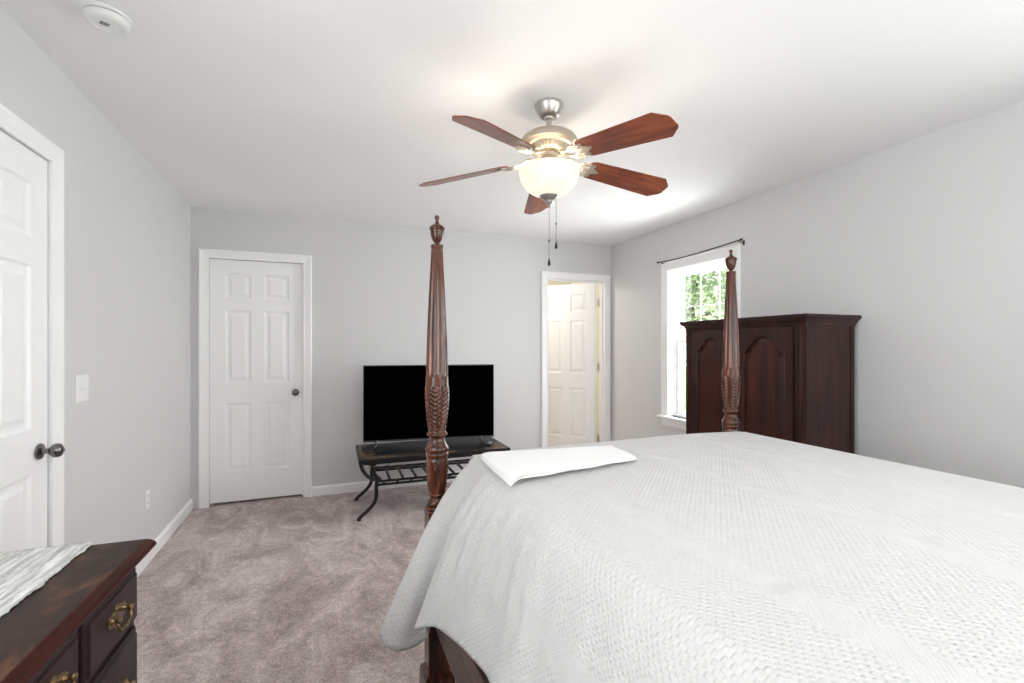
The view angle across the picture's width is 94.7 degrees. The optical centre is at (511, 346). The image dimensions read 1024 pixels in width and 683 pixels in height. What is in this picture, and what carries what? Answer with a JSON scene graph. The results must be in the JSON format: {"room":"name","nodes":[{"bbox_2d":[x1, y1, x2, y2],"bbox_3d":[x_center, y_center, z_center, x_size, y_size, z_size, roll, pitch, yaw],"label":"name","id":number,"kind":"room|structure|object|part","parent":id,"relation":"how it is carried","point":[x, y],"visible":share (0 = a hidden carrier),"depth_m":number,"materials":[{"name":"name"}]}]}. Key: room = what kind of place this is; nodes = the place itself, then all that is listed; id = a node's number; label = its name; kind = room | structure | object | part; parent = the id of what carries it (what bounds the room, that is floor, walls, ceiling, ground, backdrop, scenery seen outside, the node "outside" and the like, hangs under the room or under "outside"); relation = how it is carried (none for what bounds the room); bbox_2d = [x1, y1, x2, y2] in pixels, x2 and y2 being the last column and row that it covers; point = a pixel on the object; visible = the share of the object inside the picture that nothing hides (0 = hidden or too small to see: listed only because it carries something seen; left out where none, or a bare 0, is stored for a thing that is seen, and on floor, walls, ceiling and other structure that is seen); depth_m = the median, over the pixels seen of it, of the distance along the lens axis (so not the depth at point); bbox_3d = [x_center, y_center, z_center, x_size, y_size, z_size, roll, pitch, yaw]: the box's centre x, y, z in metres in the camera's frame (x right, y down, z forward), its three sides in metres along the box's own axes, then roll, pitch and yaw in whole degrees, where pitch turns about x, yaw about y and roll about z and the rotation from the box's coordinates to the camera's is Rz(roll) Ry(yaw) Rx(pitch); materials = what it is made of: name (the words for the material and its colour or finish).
{"room":"bedroom","nodes":[
{"label":"bedroom","id":0,"kind":"room"},
{"bbox_2d":[0,6,190,544],"bbox_3d":[-1.747,0.091,1.488,0.120,2.475,5.297,0,0,-22],"label":"wall","id":1,"kind":"structure","parent":0,"point":[127,230],"depth_m":2.43,"materials":[{"name":"paint"}]},
{"bbox_2d":[0,103,64,551],"bbox_3d":[-1.717,0.261,1.513,0.194,2.136,0.894,0,0,-22],"label":"door","id":2,"kind":"structure","parent":1,"relation":"in","point":[32,449],"depth_m":1.76,"materials":[{"name":"white paint"}]},
{"bbox_3d":[-1.779,0.402,1.825,0.078,0.062,0.062,0,0,-22],"label":"knob","id":3,"kind":"part","parent":2,"relation":"part of","materials":[{"name":"silver metal"}]},
{"bbox_2d":[75,374,88,402],"bbox_3d":[-1.927,0.186,2.123,0.016,0.120,0.116,0,0,-22],"label":"light switch","id":4,"kind":"object","parent":1,"relation":"attached to","point":[81,381],"visible":1,"depth_m":2.11,"materials":[{"name":"white plastic"}]},
{"bbox_2d":[145,489,149,510],"bbox_3d":[-2.243,0.942,2.907,0.007,0.116,0.072,0,0,-22],"label":"wall outlet","id":5,"kind":"object","parent":1,"relation":"attached to","point":[147,493],"visible":1,"depth_m":2.90,"materials":[{"name":"white plastic"}]},
{"bbox_2d":[136,499,192,576],"bbox_3d":[-2.237,1.285,2.901,0.014,0.088,2.069,0,0,-22],"label":"baseboard","id":6,"kind":"structure","parent":1,"relation":"attached to","point":[162,538],"depth_m":3.22,"materials":[{"name":"white paint"}]},
{"bbox_2d":[134,481,455,682],"bbox_3d":[0.141,1.379,2.229,4.376,0.100,5.517,0,0,-22],"label":"floor","id":7,"kind":"structure","parent":0,"point":[290,588],"depth_m":2.54,"materials":[{"name":"carpet"}]},
{"bbox_2d":[0,539,155,682],"bbox_3d":[-0.941,0.916,0.508,0.504,0.826,1.420,0,0,-20],"label":"dresser","id":8,"kind":"object","parent":7,"relation":"on","point":[77,627],"visible":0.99,"depth_m":0.97,"materials":[{"name":"red wood"}]},
{"bbox_2d":[0,542,95,616],"bbox_3d":[-1.007,0.499,0.546,0.346,0.008,1.297,0,0,-20],"label":"table runner","id":9,"kind":"object","parent":8,"relation":"on","point":[22,572],"visible":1,"depth_m":1.06,"materials":[{"name":"fabric"}]},
{"bbox_3d":[-0.730,0.623,0.578,0.014,0.133,0.748,0,0,-20],"label":"drawer","id":10,"kind":"part","parent":8,"relation":"part of","materials":[{"name":"brown wood"}]},
{"bbox_3d":[-0.813,0.616,0.839,0.006,0.060,0.084,0,0,-20],"label":"drawer pull","id":11,"kind":"part","parent":8,"relation":"part of","materials":[{"name":"gold metal"}]},
{"bbox_3d":[-0.816,0.611,0.871,0.022,0.016,0.016,0,0,-20],"label":"pull post","id":12,"kind":"part","parent":8,"relation":"part of","materials":[{"name":"gold metal"}]},
{"bbox_3d":[-0.909,0.623,1.074,0.014,0.133,0.262,0,0,-20],"label":"drawer","id":13,"kind":"part","parent":8,"relation":"part of","materials":[{"name":"brown wood"}]},
{"bbox_3d":[-0.845,0.812,0.896,0.014,0.211,0.641,0,0,-20],"label":"drawer","id":14,"kind":"part","parent":8,"relation":"part of","materials":[{"name":"brown wood"}]},
{"bbox_3d":[-0.881,0.611,1.051,0.022,0.016,0.016,0,0,-20],"label":"pull post","id":15,"kind":"part","parent":8,"relation":"part of","materials":[{"name":"gold metal"}]},
{"bbox_3d":[-0.899,0.616,1.077,0.006,0.060,0.084,0,0,-20],"label":"drawer pull","id":16,"kind":"part","parent":8,"relation":"part of","materials":[{"name":"gold metal"}]},
{"bbox_3d":[-0.887,0.627,1.082,0.012,0.031,0.072,0,0,-20],"label":"bail handle","id":17,"kind":"part","parent":8,"relation":"part of","materials":[{"name":"gold metal"}]},
{"bbox_3d":[-0.902,0.611,1.109,0.022,0.016,0.016,0,0,-20],"label":"pull post","id":18,"kind":"part","parent":8,"relation":"part of","materials":[{"name":"gold metal"}]},
{"bbox_2d":[354,437,509,521],"bbox_3d":[-0.688,1.095,4.054,1.253,0.480,0.596,0,0,-21],"label":"table","id":19,"kind":"object","parent":7,"relation":"on","point":[407,451],"visible":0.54,"depth_m":3.92,"materials":[{"name":"metal"}]},
{"bbox_3d":[-1.276,1.112,4.103,0.186,0.445,0.041,0,0,-20],"label":"leg","id":20,"kind":"part","parent":19,"relation":"part of","materials":[{"name":"black metal"}]},
{"bbox_3d":[-1.100,1.112,3.631,0.186,0.445,0.041,0,0,-20],"label":"leg","id":21,"kind":"part","parent":19,"relation":"part of","materials":[{"name":"black metal"}]},
{"bbox_2d":[363,449,381,452],"bbox_3d":[-1.139,0.848,3.842,0.130,0.011,0.125,0,0,14],"label":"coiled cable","id":22,"kind":"object","parent":19,"relation":"on","point":[368,449],"visible":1,"depth_m":3.82,"materials":[{"name":"black plastic"}]},
{"bbox_3d":[-0.688,0.898,4.054,1.154,0.014,0.549,0,0,-20],"label":"apron frame","id":23,"kind":"part","parent":19,"relation":"part of","materials":[{"name":"black metal"}]},
{"bbox_2d":[373,459,469,485],"bbox_3d":[-0.687,1.064,4.050,0.961,0.016,0.547,0,0,-20],"label":"shelf","id":24,"kind":"object","parent":19,"relation":"attached to","point":[421,465],"depth_m":3.99,"materials":[{"name":"black metal"}]},
{"bbox_2d":[363,364,493,447],"bbox_3d":[-0.719,0.507,4.180,1.149,0.693,0.209,0,0,-14],"label":"television","id":25,"kind":"object","parent":19,"relation":"on","point":[394,409],"visible":0.96,"depth_m":4.17,"materials":[{"name":"black plastic"}]},
{"bbox_2d":[419,215,740,682],"bbox_3d":[0.832,0.413,1.088,1.664,1.831,2.399,0,0,-22],"label":"bed","id":26,"kind":"object","parent":7,"relation":"on","point":[446,661],"visible":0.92,"depth_m":1.77,"materials":[{"name":"brown wood"}]},
{"bbox_3d":[-0.286,0.106,1.800,0.090,0.988,0.090,0,0,1],"label":"bed post","id":27,"kind":"part","parent":26,"relation":"part of","materials":[{"name":"brown wood"}]},
{"bbox_3d":[0.124,0.967,0.769,0.030,0.185,2.142,0,0,-22],"label":"rail","id":28,"kind":"part","parent":26,"relation":"part of","materials":[{"name":"brown wood"}]},
{"bbox_2d":[378,432,1023,682],"bbox_3d":[0.734,0.728,1.081,1.816,0.654,2.272,0,0,-22],"label":"coverlet","id":29,"kind":"object","parent":26,"relation":"on","point":[715,557],"visible":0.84,"depth_m":1.00,"materials":[{"name":"grey fabric"}]},
{"bbox_2d":[479,445,636,485],"bbox_3d":[0.181,0.395,1.649,0.538,0.032,0.350,0,0,-22],"label":"sheet","id":30,"kind":"object","parent":29,"relation":"on","point":[511,466],"visible":1,"depth_m":1.59,"materials":[{"name":"white fabric"}]},
{"bbox_3d":[1.130,0.106,2.437,0.090,0.988,0.090,0,0,1],"label":"bed post","id":31,"kind":"part","parent":26,"relation":"part of","materials":[{"name":"brown wood"}]},
{"bbox_2d":[679,313,861,453],"bbox_3d":[1.677,0.571,3.204,0.479,1.517,1.021,0,0,-22],"label":"armoire","id":32,"kind":"object","parent":7,"relation":"on","point":[797,371],"visible":0.5,"depth_m":2.83,"materials":[{"name":"brown wood"}]},
{"bbox_3d":[1.413,0.300,3.321,0.022,0.837,0.409,0,0,-22],"label":"door","id":33,"kind":"part","parent":32,"relation":"part of","materials":[{"name":"brown wood"}]},
{"bbox_3d":[1.413,0.298,3.321,0.010,0.712,0.285,0,0,-22],"label":"door panel","id":34,"kind":"part","parent":32,"relation":"part of","materials":[{"name":"brown wood"}]},
{"bbox_3d":[1.565,0.298,2.938,0.010,0.712,0.285,0,0,-22],"label":"door panel","id":35,"kind":"part","parent":32,"relation":"part of","materials":[{"name":"brown wood"}]},
{"bbox_3d":[1.565,0.300,2.939,0.022,0.837,0.409,0,0,-22],"label":"door","id":36,"kind":"part","parent":32,"relation":"part of","materials":[{"name":"brown wood"}]},
{"bbox_3d":[1.682,-0.154,3.207,0.468,0.067,1.021,0,0,-22],"label":"cornice","id":37,"kind":"part","parent":32,"relation":"part of","materials":[{"name":"brown wood"}]},
{"bbox_2d":[191,207,610,508],"bbox_3d":[-0.773,0.091,4.661,4.036,2.475,0.120,0,0,-22],"label":"wall","id":38,"kind":"structure","parent":0,"point":[370,281],"depth_m":4.45,"materials":[{"name":"paint"}]},
{"bbox_2d":[198,248,311,508],"bbox_3d":[-2.188,0.261,4.068,0.856,2.136,0.176,0,0,-22],"label":"door","id":39,"kind":"structure","parent":38,"relation":"in","point":[255,308],"depth_m":4.04,"materials":[{"name":"white paint"}]},
{"bbox_3d":[-1.896,0.402,4.132,0.062,0.062,0.078,0,0,-22],"label":"knob","id":40,"kind":"part","parent":39,"relation":"part of","materials":[{"name":"silver metal"}]},
{"bbox_2d":[312,471,460,496],"bbox_3d":[-0.732,1.285,4.606,2.248,0.088,0.014,0,0,-22],"label":"baseboard","id":41,"kind":"structure","parent":38,"relation":"attached to","point":[349,487],"depth_m":4.31,"materials":[{"name":"white paint"}]},
{"bbox_2d":[541,271,610,446],"bbox_3d":[0.587,0.261,5.493,0.858,2.136,0.701,0,0,-22],"label":"door","id":42,"kind":"structure","parent":38,"relation":"in","point":[568,312],"depth_m":5.46,"materials":[{"name":"white paint"}]},
{"bbox_2d":[0,0,1023,245],"bbox_3d":[0.101,-1.196,3.275,4.876,0.100,7.490,0,0,-22],"label":"ceiling","id":43,"kind":"structure","parent":0,"point":[341,110],"depth_m":2.12,"materials":[{"name":"paint"}]},
{"bbox_2d":[81,1,132,34],"bbox_3d":[-1.400,-1.129,1.633,0.136,0.035,0.136,0,0,-22],"label":"smoke detector","id":44,"kind":"object","parent":43,"relation":"attached to","point":[106,18],"visible":1,"depth_m":1.61,"materials":[{"name":"white plastic"}]},
{"bbox_2d":[419,97,678,265],"bbox_3d":[0.226,-0.764,2.252,1.225,0.764,1.280,0,0,-22],"label":"ceiling fan","id":45,"kind":"object","parent":43,"relation":"hanging from","point":[548,177],"visible":1,"depth_m":2.14,"materials":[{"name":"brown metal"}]},
{"bbox_3d":[-0.238,-0.846,2.348,0.473,0.006,0.156,-6,14,15],"label":"blade","id":46,"kind":"part","parent":45,"relation":"part of","materials":[{"name":"brown wood"}]},
{"bbox_3d":[-0.059,-0.846,1.876,0.156,0.006,0.473,18,16,30],"label":"blade","id":47,"kind":"part","parent":45,"relation":"part of","materials":[{"name":"brown wood"}]},
{"bbox_3d":[0.155,-0.846,2.664,0.156,0.006,0.473,-15,-5,-4],"label":"blade","id":48,"kind":"part","parent":45,"relation":"part of","materials":[{"name":"brown wood"}]},
{"bbox_3d":[0.176,-0.776,2.236,0.286,0.136,0.286,0,0,-22],"label":"lamp shade","id":49,"kind":"part","parent":45,"relation":"part of","materials":[{"name":"beige glass"}]},
{"bbox_3d":[0.577,-0.846,2.388,0.473,0.006,0.156,6,-18,-21],"label":"blade","id":50,"kind":"part","parent":45,"relation":"part of","materials":[{"name":"brown wood"}]},
{"bbox_3d":[0.445,-0.846,1.901,0.156,0.006,0.473,20,-7,-39],"label":"blade","id":51,"kind":"part","parent":45,"relation":"part of","materials":[{"name":"brown wood"}]},
{"bbox_2d":[548,281,570,285],"bbox_3d":[-0.082,0.091,7.135,2.350,2.475,0.120,0,0,-22],"label":"wall","id":52,"kind":"structure","parent":0,"point":[550,283],"depth_m":7.39,"materials":[{"name":"beige paint"}]},
{"bbox_2d":[571,282,598,438],"bbox_3d":[1.350,0.091,6.606,0.120,2.475,1.923,0,0,-22],"label":"wall","id":53,"kind":"structure","parent":0,"point":[597,284],"depth_m":6.76,"materials":[{"name":"beige paint"}]},
{"bbox_2d":[611,100,1023,487],"bbox_3d":[2.142,0.091,3.036,0.180,2.475,5.297,0,0,-22],"label":"wall","id":54,"kind":"structure","parent":0,"point":[921,239],"depth_m":2.66,"materials":[{"name":"paint"}]},
{"bbox_2d":[657,244,740,429],"bbox_3d":[1.678,-0.028,4.135,0.230,1.548,0.974,0,0,-22],"label":"window","id":55,"kind":"structure","parent":54,"relation":"in","point":[673,273],"depth_m":4.46,"materials":[{"name":"white paint"}]},
{"bbox_3d":[1.706,0.282,4.146,0.034,0.720,0.736,0,0,-22],"label":"sash","id":56,"kind":"part","parent":55,"relation":"part of","materials":[{"name":"white paint"}]},
{"bbox_3d":[1.743,-0.376,4.161,0.034,0.680,0.736,0,0,-22],"label":"sash","id":57,"kind":"part","parent":55,"relation":"part of","materials":[{"name":"white paint"}]},
{"bbox_2d":[657,238,744,263],"bbox_3d":[1.597,-0.800,4.067,0.072,0.058,0.995,0,0,-22],"label":"curtain rod","id":58,"kind":"object","parent":54,"relation":"attached to","point":[740,239],"visible":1,"depth_m":3.92,"materials":[{"name":"brown metal"}]},
{"label":"outside","id":59,"kind":"structure","parent":0,"visible":0},
{"bbox_2d":[684,366,685,409],"bbox_3d":[15.942,2.144,17.107,35.700,0.100,60.000,0,0,-22],"label":"ground","id":60,"kind":"structure","parent":59,"point":[684,366],"depth_m":23.65,"materials":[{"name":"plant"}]},
{"bbox_2d":[684,276,720,344],"bbox_3d":[6.538,-1.348,19.456,5.187,6.907,5.629,0,0,-22],"label":"tree","id":61,"kind":"object","parent":60,"relation":"on","point":[690,276],"visible":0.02,"depth_m":18.72,"materials":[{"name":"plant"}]},
{"bbox_2d":[684,268,727,361],"bbox_3d":[5.170,-0.959,13.082,3.992,6.130,4.247,0,0,-22],"label":"tree","id":62,"kind":"object","parent":60,"relation":"on","point":[692,286],"visible":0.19,"depth_m":12.23,"materials":[{"name":"green plant"}]},
{"bbox_2d":[702,268,728,319],"bbox_3d":[5.070,-0.318,9.513,2.435,4.855,2.637,0,0,-22],"label":"tree","id":63,"kind":"object","parent":60,"relation":"on","point":[716,297],"visible":0.02,"depth_m":9.58,"materials":[{"name":"plant"}]}
]}

